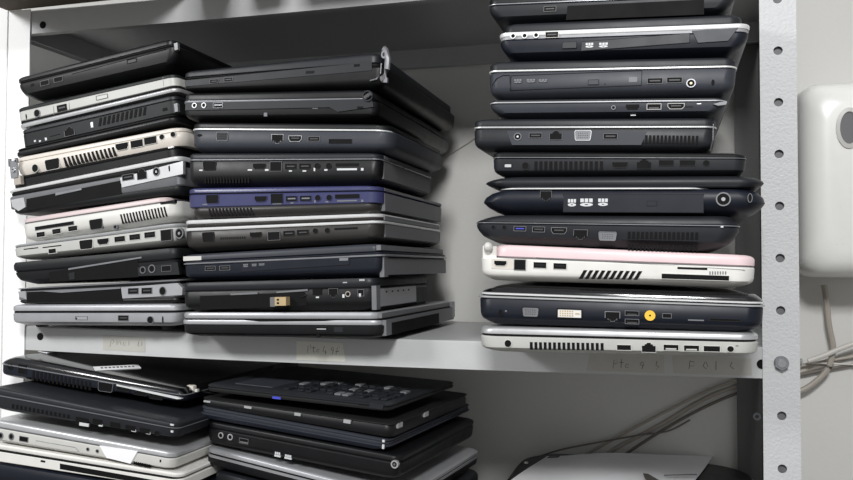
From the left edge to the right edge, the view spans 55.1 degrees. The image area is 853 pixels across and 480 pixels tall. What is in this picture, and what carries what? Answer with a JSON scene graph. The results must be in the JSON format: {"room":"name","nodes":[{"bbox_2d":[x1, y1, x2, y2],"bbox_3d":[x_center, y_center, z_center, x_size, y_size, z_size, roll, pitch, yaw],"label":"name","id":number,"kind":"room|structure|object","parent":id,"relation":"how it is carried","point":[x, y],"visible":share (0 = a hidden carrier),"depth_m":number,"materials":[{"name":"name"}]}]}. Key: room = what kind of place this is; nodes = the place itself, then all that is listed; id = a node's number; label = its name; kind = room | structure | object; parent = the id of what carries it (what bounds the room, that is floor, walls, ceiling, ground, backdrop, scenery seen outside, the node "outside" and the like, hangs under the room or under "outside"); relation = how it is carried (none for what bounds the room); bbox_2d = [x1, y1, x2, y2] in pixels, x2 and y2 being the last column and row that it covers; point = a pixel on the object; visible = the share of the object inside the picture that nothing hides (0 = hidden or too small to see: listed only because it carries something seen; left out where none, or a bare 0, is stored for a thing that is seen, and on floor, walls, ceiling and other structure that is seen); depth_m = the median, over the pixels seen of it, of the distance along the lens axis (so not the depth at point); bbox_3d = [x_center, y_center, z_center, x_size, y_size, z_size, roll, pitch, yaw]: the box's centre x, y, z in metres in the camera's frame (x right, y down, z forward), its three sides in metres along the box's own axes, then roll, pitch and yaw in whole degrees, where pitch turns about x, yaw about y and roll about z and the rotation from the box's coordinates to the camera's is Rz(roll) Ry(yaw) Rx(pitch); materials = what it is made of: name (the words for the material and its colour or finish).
{"room":"computer repair shop","nodes":[
{"label":"computer repair shop","id":0,"kind":"room"},
{"bbox_2d":[21,0,852,479],"bbox_3d":[-0.022,-0.229,1.278,4.200,2.650,0.100,0,-2,16],"label":"wall","id":1,"kind":"structure","parent":0,"point":[517,416],"depth_m":1.14,"materials":[{"name":"paint"}]},
{"bbox_2d":[443,116,499,158],"bbox_3d":[-0.012,-0.046,1.209,0.302,0.323,0.020,0,-2,11],"label":"cable","id":2,"kind":"object","parent":1,"relation":"attached to","point":[472,139],"visible":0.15,"depth_m":1.20,"materials":[{"name":"black plastic"}]},
{"bbox_2d":[543,419,689,454],"bbox_3d":[0.251,0.272,1.118,0.208,0.066,0.002,0,-2,16],"label":"cable","id":3,"kind":"object","parent":1,"relation":"attached to","point":[689,419],"visible":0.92,"depth_m":1.11,"materials":[{"name":"grey plastic"}]},
{"bbox_2d":[585,355,852,453],"bbox_3d":[0.381,0.233,1.085,0.442,0.194,0.004,0,-2,16],"label":"cable","id":4,"kind":"object","parent":1,"relation":"attached to","point":[850,356],"visible":0.63,"depth_m":1.10,"materials":[{"name":"grey plastic"}]},
{"bbox_2d":[605,354,852,452],"bbox_3d":[0.391,0.235,1.087,0.429,0.219,0.006,0,-2,16],"label":"cable","id":5,"kind":"object","parent":1,"relation":"attached to","point":[818,366],"visible":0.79,"depth_m":1.10,"materials":[{"name":"grey plastic"}]},
{"bbox_2d":[625,365,851,452],"bbox_3d":[0.402,0.245,1.078,0.398,0.201,0.004,0,-2,16],"label":"cable","id":6,"kind":"object","parent":1,"relation":"attached to","point":[839,366],"visible":0.71,"depth_m":1.09,"materials":[{"name":"grey plastic"}]},
{"bbox_2d":[797,83,852,277],"bbox_3d":[0.552,-0.072,0.991,0.200,0.235,0.118,0,-2,16],"label":"wall box","id":7,"kind":"object","parent":1,"relation":"attached to","point":[824,111],"visible":0.88,"depth_m":0.96,"materials":[{"name":"white plastic"}]},
{"bbox_2d":[800,285,835,393],"bbox_3d":[0.486,0.131,1.048,0.070,0.147,0.007,0,-2,16],"label":"cable","id":8,"kind":"object","parent":7,"relation":"hanging from","point":[826,370],"visible":0.87,"depth_m":1.04,"materials":[{"name":"grey plastic"}]},
{"bbox_2d":[803,362,852,365],"bbox_3d":[0.501,0.158,1.048,0.187,0.004,0.003,0,-2,16],"label":"cable","id":9,"kind":"object","parent":1,"relation":"attached to","point":[803,362],"visible":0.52,"depth_m":1.04,"materials":[{"name":"white plastic"}]},
{"bbox_2d":[807,341,852,362],"bbox_3d":[0.534,0.133,1.025,0.107,0.047,0.006,0,-2,16],"label":"cable","id":10,"kind":"object","parent":1,"relation":"attached to","point":[850,344],"visible":1,"depth_m":1.03,"materials":[{"name":"white plastic"}]},
{"bbox_3d":[-0.520,1.066,-0.450,4.200,0.050,3.615,0,-2,16],"label":"floor","id":11,"kind":"structure","parent":0,"visible":0},
{"bbox_2d":[0,8,135,417],"bbox_3d":[-0.928,0.400,1.300,0.900,1.390,0.305,0,-2,16],"label":"shelving rack","id":12,"kind":"object","parent":11,"relation":"on","point":[43,58],"visible":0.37,"depth_m":1.05,"materials":[{"name":"grey metal"}]},
{"bbox_2d":[1,0,802,479],"bbox_3d":[-0.048,0.319,1.042,0.931,1.560,0.311,0,-2,16],"label":"shelving rack","id":13,"kind":"object","parent":11,"relation":"on","point":[417,34],"visible":0.63,"depth_m":0.99,"materials":[{"name":"silver metal"}]},
{"bbox_2d":[0,0,106,10],"bbox_3d":[-0.431,-0.408,0.935,0.270,0.222,0.170,0,-2,16],"label":"carton","id":14,"kind":"object","parent":13,"relation":"on","point":[9,5],"visible":1,"depth_m":1.02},
{"bbox_2d":[13,302,195,330],"bbox_3d":[-0.351,0.096,1.102,0.233,0.032,0.301,-1,-2,16],"label":"laptop","id":15,"kind":"object","parent":13,"relation":"on","point":[166,315],"visible":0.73,"depth_m":0.95,"materials":[{"name":"silver metal"}]},
{"bbox_2d":[147,316,153,323],"bbox_3d":[-0.315,0.091,0.937,0.009,0.009,0.004,-1,-2,16],"label":"power socket","id":16,"kind":"object","parent":15,"relation":"attached to","point":[150,320],"depth_m":0.94,"materials":[{"name":"black plastic"}]},
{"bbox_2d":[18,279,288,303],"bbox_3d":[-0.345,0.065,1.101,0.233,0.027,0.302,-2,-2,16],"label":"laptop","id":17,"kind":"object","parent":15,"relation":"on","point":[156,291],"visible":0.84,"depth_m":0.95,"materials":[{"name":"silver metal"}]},
{"bbox_2d":[14,248,208,283],"bbox_3d":[-0.351,0.036,1.103,0.236,0.044,0.302,0,-2,16],"label":"laptop","id":18,"kind":"object","parent":17,"relation":"on","point":[159,264],"visible":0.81,"depth_m":0.96,"materials":[{"name":"black plastic"}]},
{"bbox_2d":[15,223,189,259],"bbox_3d":[-0.351,0.007,1.105,0.244,0.042,0.301,0,-2,16],"label":"laptop","id":19,"kind":"object","parent":18,"relation":"on","point":[165,236],"visible":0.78,"depth_m":0.96,"materials":[{"name":"silver metal"}]},
{"bbox_2d":[24,197,199,241],"bbox_3d":[-0.346,-0.019,1.104,0.219,0.051,0.301,0,-2,16],"label":"laptop","id":20,"kind":"object","parent":19,"relation":"on","point":[163,210],"visible":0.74,"depth_m":0.96,"materials":[{"name":"white plastic"}]},
{"bbox_2d":[10,156,200,215],"bbox_3d":[-0.353,-0.059,1.107,0.247,0.064,0.302,0,-2,16],"label":"laptop","id":21,"kind":"object","parent":20,"relation":"on","point":[166,177],"visible":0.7,"depth_m":0.96,"materials":[{"name":"silver metal"}]},
{"bbox_2d":[8,128,201,188],"bbox_3d":[-0.352,-0.091,1.105,0.241,0.066,0.308,0,-2,16],"label":"laptop","id":22,"kind":"object","parent":21,"relation":"on","point":[35,169],"visible":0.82,"depth_m":0.96,"materials":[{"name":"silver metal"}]},
{"bbox_2d":[31,164,38,172],"bbox_3d":[-0.472,-0.086,0.988,0.010,0.010,0.004,-9,-4,16],"label":"power socket","id":23,"kind":"object","parent":22,"relation":"attached to","point":[34,167],"depth_m":0.99,"materials":[{"name":"black plastic"}]},
{"bbox_2d":[63,147,116,166],"bbox_3d":[-0.397,-0.098,0.967,0.074,0.011,0.003,-9,-4,16],"label":"vent grille","id":24,"kind":"object","parent":22,"relation":"attached to","point":[74,156],"depth_m":0.97,"materials":[{"name":"white plastic"}]},
{"bbox_2d":[17,96,197,157],"bbox_3d":[-0.351,-0.129,1.109,0.229,0.064,0.301,0,-2,16],"label":"laptop","id":25,"kind":"object","parent":22,"relation":"on","point":[168,112],"visible":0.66,"depth_m":0.96,"materials":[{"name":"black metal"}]},
{"bbox_2d":[19,75,193,129],"bbox_3d":[-0.351,-0.158,1.110,0.226,0.054,0.301,0,-2,16],"label":"laptop","id":26,"kind":"object","parent":25,"relation":"on","point":[93,102],"visible":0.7,"depth_m":0.96,"materials":[{"name":"silver metal"}]},
{"bbox_2d":[34,109,39,117],"bbox_3d":[-0.470,-0.153,0.990,0.009,0.010,0.004,-9,-4,16],"label":"power socket","id":27,"kind":"object","parent":26,"relation":"attached to","point":[36,111],"depth_m":0.99,"materials":[{"name":"black plastic"}]},
{"bbox_2d":[19,40,231,101],"bbox_3d":[-0.352,-0.196,1.112,0.228,0.060,0.301,0,-2,16],"label":"laptop","id":28,"kind":"object","parent":26,"relation":"on","point":[167,57],"visible":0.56,"depth_m":0.97,"materials":[{"name":"black plastic"}]},
{"bbox_2d":[98,107,145,125],"bbox_3d":[-0.355,-0.144,0.956,0.068,0.010,0.003,-9,-4,16],"label":"vent grille","id":29,"kind":"object","parent":25,"relation":"attached to","point":[122,116],"depth_m":0.95,"materials":[{"name":"black plastic"}]},
{"bbox_2d":[153,167,159,175],"bbox_3d":[-0.309,-0.078,0.940,0.009,0.010,0.004,0,-2,16],"label":"power socket","id":30,"kind":"object","parent":21,"relation":"attached to","point":[156,170],"depth_m":0.94,"materials":[{"name":"silver metal"}]},
{"bbox_2d":[120,207,166,223],"bbox_3d":[-0.326,-0.028,0.944,0.062,0.012,0.003,-7,-4,16],"label":"vent grille","id":31,"kind":"object","parent":20,"relation":"attached to","point":[128,215],"depth_m":0.94,"materials":[{"name":"plastic"}]},
{"bbox_2d":[175,228,184,238],"bbox_3d":[-0.280,-0.008,0.930,0.011,0.012,0.004,0,-2,16],"label":"power socket","id":32,"kind":"object","parent":19,"relation":"attached to","point":[179,232],"depth_m":0.93,"materials":[{"name":"silver metal"}]},
{"bbox_2d":[159,286,165,295],"bbox_3d":[-0.300,0.058,0.932,0.009,0.010,0.004,-2,-2,16],"label":"power socket","id":33,"kind":"object","parent":17,"relation":"attached to","point":[162,289],"depth_m":0.93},
{"bbox_2d":[0,462,217,479],"bbox_3d":[-0.337,0.288,1.033,0.245,0.064,0.290,0,-2,16],"label":"laptop","id":34,"kind":"object","parent":13,"relation":"on","point":[8,471],"visible":0.06,"depth_m":0.91,"materials":[{"name":"black plastic"}]},
{"bbox_2d":[0,441,224,479],"bbox_3d":[-0.336,0.251,1.036,0.249,0.033,0.295,0,-2,16],"label":"laptop","id":35,"kind":"object","parent":34,"relation":"on","point":[200,468],"visible":0.34,"depth_m":0.90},
{"bbox_2d":[0,413,216,467],"bbox_3d":[-0.341,0.228,1.033,0.240,0.042,0.286,0,-2,16],"label":"laptop","id":36,"kind":"object","parent":35,"relation":"on","point":[127,446],"visible":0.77,"depth_m":0.91,"materials":[{"name":"silver metal"}]},
{"bbox_2d":[0,380,220,436],"bbox_3d":[-0.338,0.194,1.041,0.246,0.044,0.301,0,-2,16],"label":"laptop","id":37,"kind":"object","parent":36,"relation":"on","point":[131,412],"visible":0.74,"depth_m":0.91,"materials":[{"name":"black plastic"}]},
{"bbox_2d":[12,404,69,418],"bbox_3d":[-0.430,0.191,0.913,0.078,0.006,0.003,4,-1,16],"label":"vent grille","id":38,"kind":"object","parent":37,"relation":"attached to","point":[59,411],"depth_m":0.91,"materials":[{"name":"black plastic"}]},
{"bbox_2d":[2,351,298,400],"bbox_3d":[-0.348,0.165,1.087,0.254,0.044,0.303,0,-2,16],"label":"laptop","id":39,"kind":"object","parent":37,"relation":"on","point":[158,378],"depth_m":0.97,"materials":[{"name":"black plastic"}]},
{"bbox_2d":[32,370,92,390],"bbox_3d":[-0.425,0.163,0.955,0.082,0.014,0.003,4,-1,16],"label":"vent grille","id":40,"kind":"object","parent":39,"relation":"attached to","point":[82,379],"depth_m":0.95,"materials":[{"name":"black plastic"}]},
{"bbox_2d":[133,461,150,467],"bbox_3d":[-0.304,0.240,0.875,0.020,0.004,0.003,4,-1,16],"label":"vent grille","id":41,"kind":"object","parent":36,"relation":"attached to","point":[142,463],"depth_m":0.87,"materials":[{"name":"black plastic"}]},
{"bbox_2d":[183,301,454,337],"bbox_3d":[-0.118,0.096,1.018,0.242,0.027,0.295,-1,-2,16],"label":"laptop","id":42,"kind":"object","parent":13,"relation":"on","point":[390,321],"visible":0.86,"depth_m":0.88,"materials":[{"name":"silver metal"}]},
{"bbox_2d":[184,276,427,310],"bbox_3d":[-0.137,0.063,0.969,0.231,0.034,0.208,-2,-2,16],"label":"laptop","id":43,"kind":"object","parent":42,"relation":"on","point":[367,293],"visible":1,"depth_m":0.88,"materials":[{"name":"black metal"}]},
{"bbox_2d":[183,244,446,280],"bbox_3d":[-0.123,0.029,1.002,0.240,0.035,0.258,-2,-2,16],"label":"laptop","id":44,"kind":"object","parent":43,"relation":"on","point":[365,260],"visible":1,"depth_m":0.88,"materials":[{"name":"plastic"}]},
{"bbox_2d":[185,214,440,252],"bbox_3d":[-0.127,-0.003,0.997,0.237,0.040,0.242,0,-2,16],"label":"laptop","id":45,"kind":"object","parent":44,"relation":"on","point":[268,233],"visible":0.98,"depth_m":0.89,"materials":[{"name":"grey plastic"}]},
{"bbox_2d":[220,236,244,239],"bbox_3d":[-0.211,-0.002,0.897,0.030,0.003,0.003,-3,-3,16],"label":"vent grille","id":46,"kind":"object","parent":45,"relation":"attached to","point":[244,236],"depth_m":0.90,"materials":[{"name":"grey plastic"}]},
{"bbox_2d":[189,186,440,223],"bbox_3d":[-0.124,-0.039,1.002,0.232,0.034,0.251,-1,-2,16],"label":"laptop","id":47,"kind":"object","parent":45,"relation":"on","point":[253,202],"visible":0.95,"depth_m":0.89,"materials":[{"name":"blue plastic"}]},
{"bbox_2d":[208,208,253,216],"bbox_3d":[-0.214,-0.031,0.899,0.056,0.009,0.003,-1,-2,16],"label":"vent grille","id":48,"kind":"object","parent":47,"relation":"attached to","point":[212,212],"depth_m":0.90,"materials":[{"name":"grey plastic"}]},
{"bbox_2d":[189,153,430,197],"bbox_3d":[-0.131,-0.074,0.977,0.231,0.038,0.199,0,-2,16],"label":"laptop","id":49,"kind":"object","parent":47,"relation":"on","point":[207,170],"visible":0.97,"depth_m":0.89,"materials":[{"name":"black plastic"}]},
{"bbox_2d":[205,176,250,183],"bbox_3d":[-0.219,-0.066,0.902,0.055,0.008,0.003,0,-2,16],"label":"vent grille","id":50,"kind":"object","parent":49,"relation":"attached to","point":[208,179],"depth_m":0.90,"materials":[{"name":"black plastic"}]},
{"bbox_2d":[193,123,442,171],"bbox_3d":[-0.122,-0.108,0.979,0.243,0.042,0.204,0,-2,16],"label":"laptop","id":51,"kind":"object","parent":49,"relation":"on","point":[388,141],"visible":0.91,"depth_m":0.89,"materials":[{"name":"plastic"}]},
{"bbox_2d":[185,90,447,153],"bbox_3d":[-0.122,-0.141,1.026,0.235,0.040,0.302,0,-2,17],"label":"laptop","id":52,"kind":"object","parent":51,"relation":"on","point":[352,106],"visible":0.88,"depth_m":0.89,"materials":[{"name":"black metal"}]},
{"bbox_2d":[185,46,453,131],"bbox_3d":[-0.115,-0.175,1.024,0.250,0.042,0.308,0,-2,16],"label":"laptop","id":53,"kind":"object","parent":52,"relation":"on","point":[375,73],"visible":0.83,"depth_m":0.89,"materials":[{"name":"black plastic"}]},
{"bbox_2d":[216,469,477,479],"bbox_3d":[-0.087,0.298,0.970,0.238,0.076,0.226,-1,-2,23],"label":"laptop","id":54,"kind":"object","parent":13,"relation":"on","point":[224,474],"visible":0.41,"depth_m":0.91,"materials":[{"name":"black plastic"}]},
{"bbox_2d":[208,444,477,479],"bbox_3d":[-0.091,0.258,0.976,0.245,0.047,0.232,-1,-2,23],"label":"laptop","id":55,"kind":"object","parent":54,"relation":"on","point":[449,464],"visible":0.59,"depth_m":0.90,"materials":[{"name":"silver metal"}]},
{"bbox_2d":[209,416,473,476],"bbox_3d":[-0.093,0.227,0.973,0.241,0.043,0.225,-1,-2,23],"label":"laptop","id":56,"kind":"object","parent":55,"relation":"on","point":[397,460],"visible":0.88,"depth_m":0.88,"materials":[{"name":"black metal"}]},
{"bbox_2d":[201,403,468,448],"bbox_3d":[-0.101,0.204,0.986,0.238,0.030,0.244,-1,-2,23],"label":"laptop","id":57,"kind":"object","parent":56,"relation":"on","point":[366,440],"visible":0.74,"depth_m":0.88,"materials":[{"name":"plastic"}]},
{"bbox_2d":[187,385,466,436],"bbox_3d":[-0.111,0.186,0.979,0.265,0.037,0.221,-1,-2,23],"label":"laptop","id":58,"kind":"object","parent":57,"relation":"on","point":[389,423],"visible":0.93,"depth_m":0.89,"materials":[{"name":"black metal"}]},
{"bbox_2d":[208,366,452,410],"bbox_3d":[-0.108,0.170,0.961,0.230,0.010,0.188,1,-1,23],"label":"laptop","id":59,"kind":"object","parent":58,"relation":"on","point":[362,390],"visible":1,"depth_m":0.92,"materials":[{"name":"plastic"}]},
{"bbox_2d":[481,323,757,355],"bbox_3d":[0.209,0.095,0.878,0.243,0.024,0.326,-1,-2,16],"label":"laptop","id":60,"kind":"object","parent":13,"relation":"on","point":[495,336],"visible":0.73,"depth_m":0.72,"materials":[{"name":"silver metal"}]},
{"bbox_2d":[504,340,511,347],"bbox_3d":[0.075,0.095,0.750,0.007,0.007,0.004,-1,-2,16],"label":"power socket","id":61,"kind":"object","parent":60,"relation":"attached to","point":[507,343],"depth_m":0.75,"materials":[{"name":"black plastic"}]},
{"bbox_2d":[530,342,603,350],"bbox_3d":[0.126,0.095,0.735,0.066,0.007,0.003,-1,-2,16],"label":"vent grille","id":62,"kind":"object","parent":60,"relation":"attached to","point":[534,346],"depth_m":0.73,"materials":[{"name":"black plastic"}]},
{"bbox_2d":[479,281,764,330],"bbox_3d":[0.211,0.065,0.879,0.250,0.036,0.326,0,-2,16],"label":"laptop","id":63,"kind":"object","parent":60,"relation":"on","point":[712,308],"visible":0.98,"depth_m":0.73,"materials":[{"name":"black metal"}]},
{"bbox_2d":[481,242,754,286],"bbox_3d":[0.208,0.026,0.879,0.240,0.035,0.329,1,-2,16],"label":"laptop","id":64,"kind":"object","parent":63,"relation":"on","point":[502,262],"visible":1,"depth_m":0.72,"materials":[{"name":"white plastic"}]},
{"bbox_2d":[476,215,739,252],"bbox_3d":[0.201,-0.002,0.884,0.234,0.034,0.327,0,-2,16],"label":"laptop","id":65,"kind":"object","parent":64,"relation":"on","point":[687,234],"visible":0.98,"depth_m":0.73,"materials":[{"name":"black plastic"}]},
{"bbox_2d":[484,176,764,222],"bbox_3d":[0.214,-0.035,0.881,0.249,0.035,0.326,1,-2,16],"label":"laptop","id":66,"kind":"object","parent":65,"relation":"on","point":[735,197],"visible":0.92,"depth_m":0.72,"materials":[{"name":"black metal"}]},
{"bbox_2d":[493,152,746,177],"bbox_3d":[0.212,-0.064,0.883,0.223,0.023,0.326,1,-1,16],"label":"laptop","id":67,"kind":"object","parent":66,"relation":"on","point":[506,164],"visible":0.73,"depth_m":0.73,"materials":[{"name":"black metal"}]},
{"bbox_2d":[522,162,528,169],"bbox_3d":[0.091,-0.068,0.750,0.007,0.007,0.004,1,-1,16],"label":"power socket","id":68,"kind":"object","parent":67,"relation":"attached to","point":[525,165],"depth_m":0.75,"materials":[{"name":"black plastic"}]},
{"bbox_2d":[534,161,602,169],"bbox_3d":[0.128,-0.067,0.739,0.061,0.008,0.003,1,-1,16],"label":"vent grille","id":69,"kind":"object","parent":67,"relation":"attached to","point":[538,165],"depth_m":0.74,"materials":[{"name":"black plastic"}]},
{"bbox_2d":[474,118,716,157],"bbox_3d":[0.192,-0.089,0.889,0.216,0.038,0.327,0,-2,16],"label":"laptop","id":70,"kind":"object","parent":67,"relation":"on","point":[660,135],"visible":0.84,"depth_m":0.73,"materials":[{"name":"black plastic"},{"name":"metal"}]},
{"bbox_2d":[514,133,521,139],"bbox_3d":[0.084,-0.095,0.753,0.007,0.007,0.004,0,-2,16],"label":"power socket","id":71,"kind":"object","parent":70,"relation":"attached to","point":[517,136],"depth_m":0.75,"materials":[{"name":"silver metal"}]},
{"bbox_2d":[490,98,726,133],"bbox_3d":[0.203,-0.114,0.886,0.210,0.024,0.328,0,-2,16],"label":"laptop","id":72,"kind":"object","parent":70,"relation":"on","point":[706,108],"visible":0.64,"depth_m":0.73,"materials":[{"name":"black plastic"},{"name":"metal"}]},
{"bbox_2d":[489,58,736,135],"bbox_3d":[0.207,-0.140,0.887,0.218,0.042,0.327,0,-2,16],"label":"laptop","id":73,"kind":"object","parent":72,"relation":"on","point":[685,77],"visible":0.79,"depth_m":0.73,"materials":[{"name":"plastic"}]},
{"bbox_2d":[500,15,749,66],"bbox_3d":[0.217,-0.175,0.885,0.219,0.042,0.327,0,-2,16],"label":"laptop","id":74,"kind":"object","parent":73,"relation":"on","point":[723,36],"visible":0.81,"depth_m":0.73,"materials":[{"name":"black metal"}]},
{"bbox_2d":[489,0,734,32],"bbox_3d":[0.206,-0.206,0.889,0.218,0.033,0.326,0,-2,16],"label":"laptop","id":75,"kind":"object","parent":74,"relation":"on","point":[506,13],"visible":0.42,"depth_m":0.73,"materials":[{"name":"black plastic"}]},
{"bbox_2d":[686,79,695,87],"bbox_3d":[0.230,-0.136,0.712,0.008,0.008,0.004,0,-2,16],"label":"socket","id":76,"kind":"object","parent":73,"relation":"attached to","point":[690,83],"depth_m":0.71,"materials":[{"name":"white metal"}]},
{"bbox_2d":[642,135,697,143],"bbox_3d":[0.209,-0.088,0.716,0.054,0.008,0.003,2,-1,16],"label":"vent grille","id":77,"kind":"object","parent":70,"relation":"attached to","point":[646,139],"depth_m":0.71,"materials":[{"name":"black plastic"}]},
{"bbox_2d":[716,192,730,205],"bbox_3d":[0.254,-0.035,0.701,0.012,0.012,0.004,0,-2,16],"label":"power socket","id":78,"kind":"object","parent":66,"relation":"attached to","point":[722,198],"depth_m":0.70,"materials":[{"name":"silver metal"}]},
{"bbox_2d":[628,244,697,251],"bbox_3d":[0.206,0.007,0.714,0.059,0.006,0.003,2,-1,16],"label":"vent grille","id":79,"kind":"object","parent":65,"relation":"attached to","point":[690,247],"depth_m":0.72,"materials":[{"name":"black plastic"}]},
{"bbox_2d":[628,232,697,239],"bbox_3d":[0.206,-0.004,0.715,0.059,0.007,0.003,2,-1,16],"label":"vent grille","id":80,"kind":"object","parent":65,"relation":"attached to","point":[631,235],"depth_m":0.71,"materials":[{"name":"black plastic"}]},
{"bbox_2d":[579,270,641,279],"bbox_3d":[0.163,0.031,0.726,0.055,0.008,0.003,1,-2,16],"label":"vent grille","id":81,"kind":"object","parent":64,"relation":"attached to","point":[584,271],"depth_m":0.72,"materials":[{"name":"black plastic"}]},
{"bbox_2d":[645,310,654,320],"bbox_3d":[0.195,0.066,0.715,0.009,0.009,0.004,0,-2,16],"label":"socket","id":82,"kind":"object","parent":63,"relation":"attached to","point":[649,314],"depth_m":0.71,"materials":[{"name":"yellow plastic"}]},
{"bbox_2d":[507,454,752,479],"bbox_3d":[0.245,0.322,0.983,0.296,0.072,0.235,0,-2,16],"label":"laptop","id":83,"kind":"object","parent":13,"relation":"on","point":[711,472],"visible":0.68,"depth_m":1.02,"materials":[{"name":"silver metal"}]},
{"bbox_2d":[512,453,712,479],"bbox_3d":[0.228,0.284,1.004,0.306,0.005,0.181,0,-2,1],"label":"paper sheet","id":84,"kind":"object","parent":83,"relation":"on","point":[595,466],"visible":1,"depth_m":1.02,"materials":[{"name":"white paper"}]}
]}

